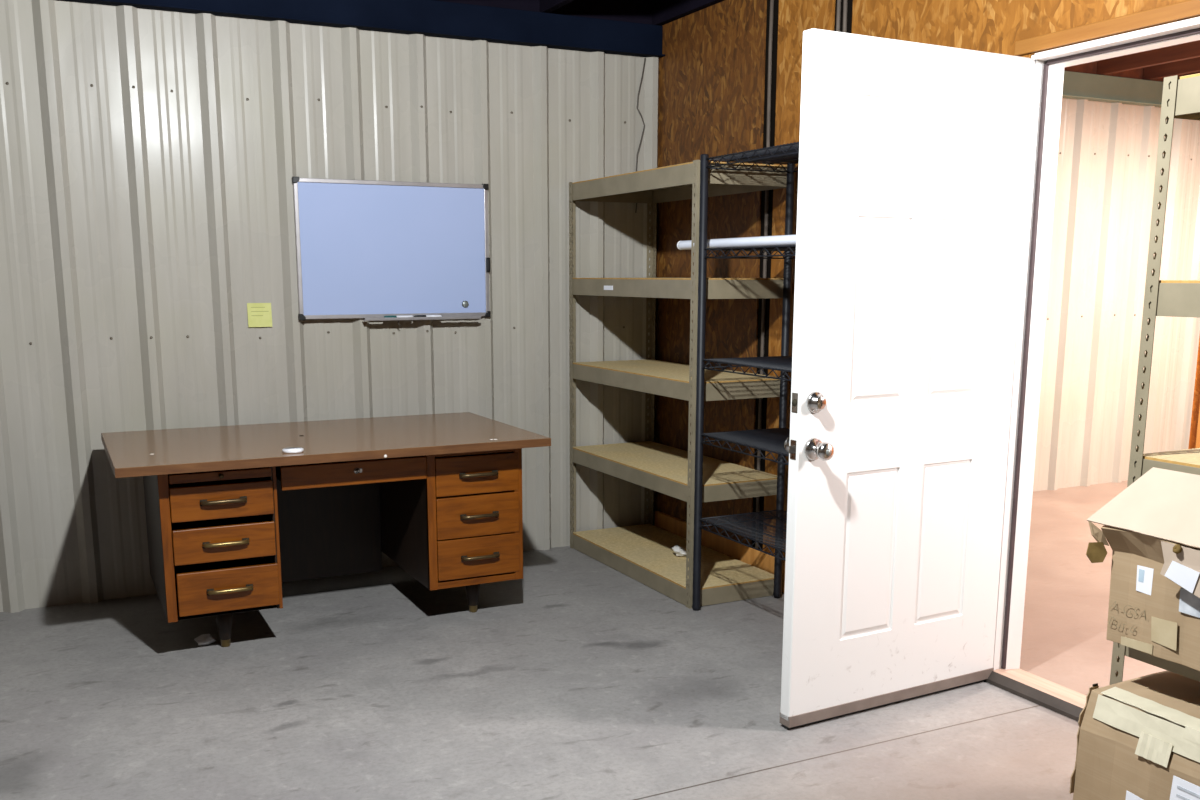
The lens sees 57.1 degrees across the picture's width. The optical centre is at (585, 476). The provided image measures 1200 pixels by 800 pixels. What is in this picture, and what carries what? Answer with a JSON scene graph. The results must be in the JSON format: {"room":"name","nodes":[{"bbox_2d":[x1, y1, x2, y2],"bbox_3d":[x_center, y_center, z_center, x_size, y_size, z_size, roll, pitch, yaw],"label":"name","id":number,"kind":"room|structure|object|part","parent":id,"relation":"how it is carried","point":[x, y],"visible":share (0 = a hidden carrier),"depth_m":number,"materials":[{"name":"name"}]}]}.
{"room":"storage room","nodes":[
{"label":"storage room","id":0,"kind":"room"},
{"bbox_2d":[437,0,651,24],"bbox_3d":[-0.226,-1.596,1.444,4.745,0.362,6.930,-5,12,-25],"label":"ceiling","id":1,"kind":"structure","parent":0,"point":[635,11],"depth_m":5.34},
{"bbox_2d":[540,0,573,12],"bbox_3d":[1.285,-1.760,2.201,0.040,0.232,6.798,-5,12,-25],"label":"beam","id":2,"kind":"structure","parent":1,"relation":"attached to","point":[546,6],"depth_m":5.11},
{"bbox_2d":[652,0,723,25],"bbox_3d":[1.834,-1.809,2.463,0.040,0.232,6.798,-5,12,-25],"label":"beam","id":3,"kind":"structure","parent":1,"relation":"attached to","point":[663,11],"depth_m":5.29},
{"bbox_2d":[0,481,1166,799],"bbox_3d":[1.777,0.932,2.898,9.200,0.100,6.930,-5,12,-25],"label":"floor","id":4,"kind":"structure","parent":0,"point":[573,678],"depth_m":3.69,"materials":[{"name":"concrete"}]},
{"bbox_2d":[194,634,215,644],"bbox_3d":[-1.451,0.621,4.200,0.080,0.044,0.054,-5,12,-25],"label":"wrapper","id":5,"kind":"object","parent":4,"relation":"on","point":[205,639],"visible":1,"depth_m":4.19,"materials":[{"name":"white paper"}]},
{"bbox_2d":[101,412,550,646],"bbox_3d":[-1.068,0.200,4.533,1.606,0.752,0.951,-5,12,-25],"label":"desk","id":6,"kind":"object","parent":4,"relation":"on","point":[232,517],"visible":1,"depth_m":4.36,"materials":[{"name":"brown laminate"}]},
{"bbox_3d":[-1.462,0.033,4.285,0.357,0.125,0.691,-5,12,-25],"label":"drawer","id":7,"kind":"part","parent":6,"relation":"part of","materials":[{"name":"orange wood"}]},
{"bbox_3d":[-1.462,0.186,4.312,0.356,0.128,0.693,-5,12,-25],"label":"drawer","id":8,"kind":"part","parent":6,"relation":"part of","materials":[{"name":"orange wood"}]},
{"bbox_3d":[-1.302,0.089,3.966,0.166,0.022,0.034,-5,12,-25],"label":"handle","id":9,"kind":"part","parent":6,"relation":"part of","materials":[{"name":"brown metal"}]},
{"bbox_3d":[-1.371,0.568,4.183,0.072,0.154,0.072,-5,12,-25],"label":"leg","id":10,"kind":"part","parent":6,"relation":"part of","materials":[{"name":"brown wood"}]},
{"bbox_3d":[-1.302,0.242,3.992,0.166,0.022,0.034,-5,12,-25],"label":"handle","id":11,"kind":"part","parent":6,"relation":"part of","materials":[{"name":"gold metal"}]},
{"bbox_3d":[-1.458,0.358,4.344,0.356,0.158,0.695,-5,12,-25],"label":"drawer","id":12,"kind":"part","parent":6,"relation":"part of","materials":[{"name":"orange wood"}]},
{"bbox_3d":[-1.325,0.498,4.088,0.361,0.017,0.016,-5,12,-25],"label":"rail","id":13,"kind":"part","parent":6,"relation":"part of","materials":[{"name":"brown wood"}]},
{"bbox_3d":[-1.297,0.415,4.024,0.166,0.022,0.034,-5,12,-25],"label":"handle","id":14,"kind":"part","parent":6,"relation":"part of","materials":[{"name":"gold metal"}]},
{"bbox_2d":[282,447,303,452],"bbox_3d":[-1.076,-0.098,4.046,0.076,0.012,0.076,-5,12,-25],"label":"plastic lid","id":15,"kind":"object","parent":6,"relation":"on","point":[290,449],"visible":1,"depth_m":4.02,"materials":[{"name":"white plastic"}]},
{"bbox_3d":[-1.193,0.127,4.864,0.576,0.658,0.018,-5,12,-25],"label":"modesty panel","id":16,"kind":"part","parent":6,"relation":"part of","materials":[{"name":"brown wood"}]},
{"bbox_3d":[-1.000,-0.061,4.442,0.557,0.088,0.587,-5,12,-25],"label":"drawer","id":17,"kind":"part","parent":6,"relation":"part of","materials":[{"name":"orange wood"}]},
{"bbox_3d":[-0.473,0.492,4.613,0.072,0.150,0.072,-5,12,-25],"label":"leg","id":18,"kind":"part","parent":6,"relation":"part of","materials":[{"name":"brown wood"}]},
{"bbox_3d":[-0.438,-0.103,4.405,0.351,0.022,0.017,-5,12,-25],"label":"rail","id":19,"kind":"part","parent":6,"relation":"part of","materials":[{"name":"orange wood"}]},
{"bbox_3d":[-0.580,-0.064,4.709,0.351,0.155,0.681,-5,12,-25],"label":"drawer","id":20,"kind":"part","parent":6,"relation":"part of","materials":[{"name":"orange wood"}]},
{"bbox_3d":[-0.437,0.423,4.499,0.355,0.026,0.018,-5,12,-25],"label":"rail","id":21,"kind":"part","parent":6,"relation":"part of","materials":[{"name":"orange wood"}]},
{"bbox_3d":[-0.580,0.102,4.739,0.351,0.167,0.681,-5,12,-25],"label":"drawer","id":22,"kind":"part","parent":6,"relation":"part of","materials":[{"name":"orange wood"}]},
{"bbox_3d":[-0.580,0.269,4.770,0.351,0.163,0.682,-5,12,-25],"label":"drawer","id":23,"kind":"part","parent":6,"relation":"part of","materials":[{"name":"orange wood"}]},
{"bbox_3d":[-0.422,-0.009,4.395,0.166,0.022,0.034,-5,12,-25],"label":"handle","id":24,"kind":"part","parent":6,"relation":"part of","materials":[{"name":"brown metal"}]},
{"bbox_3d":[-0.422,0.157,4.425,0.166,0.022,0.034,-5,12,-25],"label":"handle","id":25,"kind":"part","parent":6,"relation":"part of","materials":[{"name":"brown metal"}]},
{"bbox_3d":[-0.422,0.325,4.455,0.166,0.022,0.034,-5,12,-25],"label":"handle","id":26,"kind":"part","parent":6,"relation":"part of","materials":[{"name":"brown metal"}]},
{"bbox_2d":[569,160,795,608],"bbox_3d":[0.391,-0.460,5.129,0.474,1.836,1.194,-5,12,-25],"label":"shelving rack","id":27,"kind":"object","parent":4,"relation":"on","point":[644,553],"visible":0.76,"depth_m":4.93,"materials":[{"name":"beige metal"}]},
{"bbox_3d":[-0.060,-0.537,5.547,0.035,1.836,0.035,-5,12,-25],"label":"post","id":28,"kind":"part","parent":27,"relation":"part of","materials":[{"name":"beige metal"}]},
{"bbox_3d":[0.335,-0.571,5.736,0.035,1.836,0.035,-5,12,-25],"label":"post","id":29,"kind":"part","parent":27,"relation":"part of","materials":[{"name":"beige metal"}]},
{"bbox_2d":[672,545,685,555],"bbox_3d":[0.445,0.349,5.220,0.076,0.047,0.089,-2,10,-8],"label":"crumpled paper","id":30,"kind":"object","parent":27,"relation":"on","point":[679,551],"visible":0.88,"depth_m":5.19,"materials":[{"name":"white paper"}]},
{"bbox_3d":[0.448,-0.349,4.522,0.035,1.836,0.035,-5,12,-25],"label":"post","id":31,"kind":"part","parent":27,"relation":"part of","materials":[{"name":"metal"}]},
{"bbox_3d":[0.842,-0.384,4.711,0.035,1.836,0.035,-5,12,-25],"label":"post","id":32,"kind":"part","parent":27,"relation":"part of","materials":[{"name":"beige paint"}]},
{"bbox_2d":[692,142,798,610],"bbox_3d":[0.853,-0.294,4.166,0.452,1.855,0.956,-5,12,-25],"label":"wire shelving rack","id":33,"kind":"object","parent":4,"relation":"on","point":[773,439],"visible":0.47,"depth_m":4.44,"materials":[{"name":"black metal"}]},
{"bbox_3d":[0.466,-0.351,4.482,0.038,1.855,0.038,-5,12,-25],"label":"post","id":34,"kind":"part","parent":33,"relation":"part of","materials":[{"name":"black metal"}]},
{"bbox_2d":[677,235,795,249],"bbox_3d":[0.665,-0.886,4.144,0.038,0.038,1.228,-5,12,-25],"label":"fluorescent tube","id":35,"kind":"object","parent":33,"relation":"on","point":[780,239],"visible":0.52,"depth_m":4.22,"materials":[{"name":"white glass"}]},
{"bbox_3d":[0.853,0.248,4.265,0.420,0.041,0.924,-5,12,-25],"label":"wire shelf","id":36,"kind":"part","parent":33,"relation":"part of","materials":[{"name":"black metal"}]},
{"bbox_3d":[0.853,-0.102,4.201,0.420,0.041,0.924,-5,12,-25],"label":"wire shelf","id":37,"kind":"part","parent":33,"relation":"part of","materials":[{"name":"black metal"}]},
{"bbox_3d":[0.853,-0.401,4.146,0.420,0.041,0.924,-5,12,-25],"label":"wire shelf","id":38,"kind":"part","parent":33,"relation":"part of","materials":[{"name":"black metal"}]},
{"bbox_3d":[0.853,-0.832,4.067,0.420,0.041,0.924,-5,12,-25],"label":"wire shelf","id":39,"kind":"part","parent":33,"relation":"part of","materials":[{"name":"black metal"}]},
{"bbox_3d":[0.853,-1.172,4.005,0.420,0.041,0.924,-5,12,-25],"label":"wire shelf","id":40,"kind":"part","parent":33,"relation":"part of","materials":[{"name":"black metal"}]},
{"bbox_3d":[0.838,-0.384,4.661,0.038,1.855,0.038,-5,12,-25],"label":"post","id":41,"kind":"part","parent":33,"relation":"part of","materials":[{"name":"black metal"}]},
{"bbox_2d":[985,669,1085,721],"bbox_3d":[1.658,0.761,3.441,0.149,0.040,0.932,-5,12,-25],"label":"threshold","id":42,"kind":"object","parent":4,"relation":"on","point":[1067,702],"visible":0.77,"depth_m":3.67,"materials":[{"name":"brown wood"}]},
{"bbox_2d":[1109,73,1199,684],"bbox_3d":[1.804,0.062,2.273,0.474,1.836,1.195,-5,12,-25],"label":"shelving rack","id":43,"kind":"object","parent":4,"relation":"on","point":[1181,95],"visible":0.57,"depth_m":2.59,"materials":[{"name":"beige metal"}]},
{"bbox_2d":[1069,670,1199,799],"bbox_3d":[1.565,0.697,2.564,0.513,0.319,0.602,-5,12,-25],"label":"cardboard box","id":44,"kind":"object","parent":43,"relation":"on","point":[1138,738],"visible":0.99,"depth_m":2.61,"materials":[{"name":"cardboard"}]},
{"bbox_2d":[1086,467,1199,670],"bbox_3d":[1.539,0.211,2.540,0.503,0.430,0.538,-5,12,-25],"label":"cardboard box","id":45,"kind":"object","parent":43,"relation":"on","point":[1151,528],"visible":1,"depth_m":2.56,"materials":[{"name":"cardboard"}]},
{"bbox_2d":[0,0,1199,612],"bbox_3d":[0.248,-0.928,5.681,8.940,2.558,0.066,-5,12,-25],"label":"wall","id":46,"kind":"structure","parent":0,"point":[150,158],"depth_m":4.93,"materials":[{"name":"white metal"}]},
{"bbox_2d":[247,303,272,326],"bbox_3d":[-1.443,-0.717,4.876,0.104,0.105,0.007,-5,12,-25],"label":"sticky note","id":47,"kind":"object","parent":46,"relation":"attached to","point":[259,314],"visible":1,"depth_m":4.88,"materials":[{"name":"yellow paper"}]},
{"bbox_2d":[60,0,664,57],"bbox_3d":[-1.689,-1.984,4.491,4.599,0.148,0.074,-5,12,-25],"label":"beam","id":48,"kind":"structure","parent":46,"relation":"attached to","point":[433,18],"depth_m":4.99,"materials":[{"name":"metal"}]},
{"bbox_2d":[292,176,490,325],"bbox_3d":[-0.863,-1.020,5.045,0.912,0.657,0.066,-5,12,-25],"label":"whiteboard","id":49,"kind":"object","parent":46,"relation":"attached to","point":[371,250],"visible":1,"depth_m":5.05,"materials":[{"name":"plastic"}]},
{"bbox_2d":[384,315,412,317],"bbox_3d":[-0.865,-0.737,5.085,0.135,0.017,0.017,-5,12,-25],"label":"marker","id":50,"kind":"object","parent":49,"relation":"in","point":[395,315],"visible":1,"depth_m":5.08,"materials":[{"name":"white plastic"}]},
{"bbox_2d":[363,316,480,320],"bbox_3d":[-0.759,-0.740,5.136,0.560,0.013,0.046,-5,12,-25],"label":"tray","id":51,"kind":"object","parent":49,"relation":"on","point":[367,318],"depth_m":5.10,"materials":[{"name":"metal"}]},
{"bbox_2d":[414,315,441,316],"bbox_3d":[-0.738,-0.748,5.146,0.133,0.017,0.017,-5,12,-25],"label":"marker","id":52,"kind":"object","parent":49,"relation":"in","point":[415,315],"visible":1,"depth_m":5.14,"materials":[{"name":"white plastic"}]},
{"bbox_2d":[462,301,468,307],"bbox_3d":[-0.572,-0.822,5.241,0.034,0.034,0.009,-5,12,-25],"label":"round magnet","id":53,"kind":"object","parent":49,"relation":"attached to","point":[465,304],"visible":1,"depth_m":5.24},
{"bbox_2d":[486,258,489,271],"bbox_3d":[-0.465,-1.011,5.248,0.020,0.067,0.016,-5,12,-25],"label":"pen clip","id":54,"kind":"object","parent":49,"relation":"attached to","point":[487,259],"visible":1,"depth_m":5.24,"materials":[{"name":"black plastic"}]},
{"bbox_2d":[635,58,645,212],"bbox_3d":[0.275,-1.713,5.541,0.054,0.753,0.007,-5,12,-25],"label":"hanging wire","id":55,"kind":"object","parent":46,"relation":"attached to","point":[645,58],"visible":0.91,"depth_m":5.53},
{"bbox_2d":[1062,71,1162,107],"bbox_3d":[2.363,-2.339,6.431,4.189,0.150,0.074,-5,12,-25],"label":"beam","id":56,"kind":"structure","parent":46,"relation":"attached to","point":[1076,85],"depth_m":6.86,"materials":[{"name":"beige metal"}]},
{"bbox_2d":[654,0,1199,558],"bbox_3d":[1.892,-0.418,2.747,0.090,2.610,6.799,-5,12,-25],"label":"wall","id":57,"kind":"structure","parent":0,"point":[713,69],"depth_m":4.96,"materials":[{"name":"brown wood"}]},
{"bbox_2d":[654,511,784,592],"bbox_3d":[0.881,0.441,4.886,0.022,0.149,2.310,-5,12,-25],"label":"baseboard","id":58,"kind":"structure","parent":57,"relation":"attached to","point":[753,557],"depth_m":5.29,"materials":[{"name":"brown wood"}]},
{"bbox_2d":[755,0,773,548],"bbox_3d":[0.788,-0.802,4.873,0.019,2.600,0.023,-5,12,-25],"label":"cable","id":59,"kind":"object","parent":57,"relation":"attached to","point":[771,1],"visible":0.7,"depth_m":4.80,"materials":[{"name":"black plastic"}]},
{"bbox_2d":[836,0,840,31],"bbox_3d":[0.985,-0.729,4.474,0.019,2.600,0.023,-5,12,-25],"label":"cable","id":60,"kind":"object","parent":57,"relation":"attached to","point":[838,16],"visible":0.06,"depth_m":4.28,"materials":[{"name":"grey metal"}]},
{"bbox_2d":[843,0,847,32],"bbox_3d":[1.001,-0.723,4.442,0.019,2.600,0.023,-5,12,-25],"label":"cable","id":61,"kind":"object","parent":57,"relation":"attached to","point":[845,2],"visible":0.06,"depth_m":4.24,"materials":[{"name":"silver metal"}]},
{"bbox_2d":[780,28,1034,729],"bbox_3d":[1.009,-0.268,3.456,0.924,2.059,0.183,-6,12,-28],"label":"door","id":62,"kind":"structure","parent":57,"relation":"in","point":[913,156],"depth_m":3.40,"materials":[{"name":"white paint"}]},
{"bbox_3d":[0.640,-0.095,3.345,0.068,0.068,0.069,-6,12,-28],"label":"knob","id":63,"kind":"part","parent":62,"relation":"part of","materials":[{"name":"silver metal"}]},
{"bbox_3d":[0.616,-0.081,3.269,0.003,0.058,0.026,-6,12,-28],"label":"latch plate","id":64,"kind":"part","parent":62,"relation":"part of","materials":[{"name":"silver metal"}]},
{"bbox_3d":[0.616,-0.219,3.244,0.003,0.058,0.026,-6,12,-28],"label":"latch plate","id":65,"kind":"part","parent":62,"relation":"part of","materials":[{"name":"silver metal"}]},
{"bbox_3d":[0.694,-0.078,3.249,0.068,0.068,0.069,-6,12,-28],"label":"knob","id":66,"kind":"part","parent":62,"relation":"part of","materials":[{"name":"silver metal"}]},
{"bbox_2d":[993,17,1199,669],"bbox_3d":[1.669,-0.241,3.264,0.123,2.075,0.972,-5,12,-25],"label":"door frame","id":67,"kind":"structure","parent":57,"relation":"attached to","point":[1050,64],"depth_m":3.62,"materials":[{"name":"white paint"}]},
{"bbox_2d":[1014,0,1199,55],"bbox_3d":[1.939,-1.163,2.391,0.014,0.045,2.570,-5,12,-25],"label":"beam","id":68,"kind":"structure","parent":57,"relation":"attached to","point":[1188,8],"depth_m":3.21,"materials":[{"name":"brown wood"}]},
{"bbox_2d":[1064,61,1186,81],"bbox_3d":[3.910,-1.984,3.420,4.454,0.312,6.930,-5,12,-25],"label":"ceiling","id":69,"kind":"structure","parent":0,"point":[1091,68],"depth_m":6.90,"materials":[{"name":"brown wood"}]},
{"bbox_2d":[1064,40,1198,67],"bbox_3d":[4.297,-2.026,3.642,0.040,0.230,6.798,-5,12,-25],"label":"beam","id":70,"kind":"structure","parent":69,"relation":"attached to","point":[1197,40],"depth_m":6.17,"materials":[{"name":"brown wood"}]},
{"bbox_2d":[1097,40,1199,74],"bbox_3d":[4.675,-2.059,3.823,0.040,0.230,6.798,-5,12,-25],"label":"beam","id":71,"kind":"structure","parent":69,"relation":"attached to","point":[1190,50],"depth_m":6.51,"materials":[{"name":"brown wood"}]},
{"bbox_2d":[1143,57,1199,79],"bbox_3d":[5.053,-2.092,4.004,0.040,0.230,6.798,-5,12,-25],"label":"beam","id":72,"kind":"structure","parent":69,"relation":"attached to","point":[1192,65],"depth_m":6.83,"materials":[{"name":"brown wood"}]},
{"bbox_2d":[1188,336,1199,448],"bbox_3d":[5.799,-0.766,4.617,0.100,2.620,6.800,-5,12,-25],"label":"wall","id":73,"kind":"structure","parent":0,"point":[1196,399],"depth_m":7.73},
{"bbox_2d":[1195,405,1199,447],"bbox_3d":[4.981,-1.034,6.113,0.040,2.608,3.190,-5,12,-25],"label":"stud","id":74,"kind":"object","parent":73,"relation":"attached to","point":[1197,445],"depth_m":7.68,"materials":[{"name":"brown wood"}]}
]}

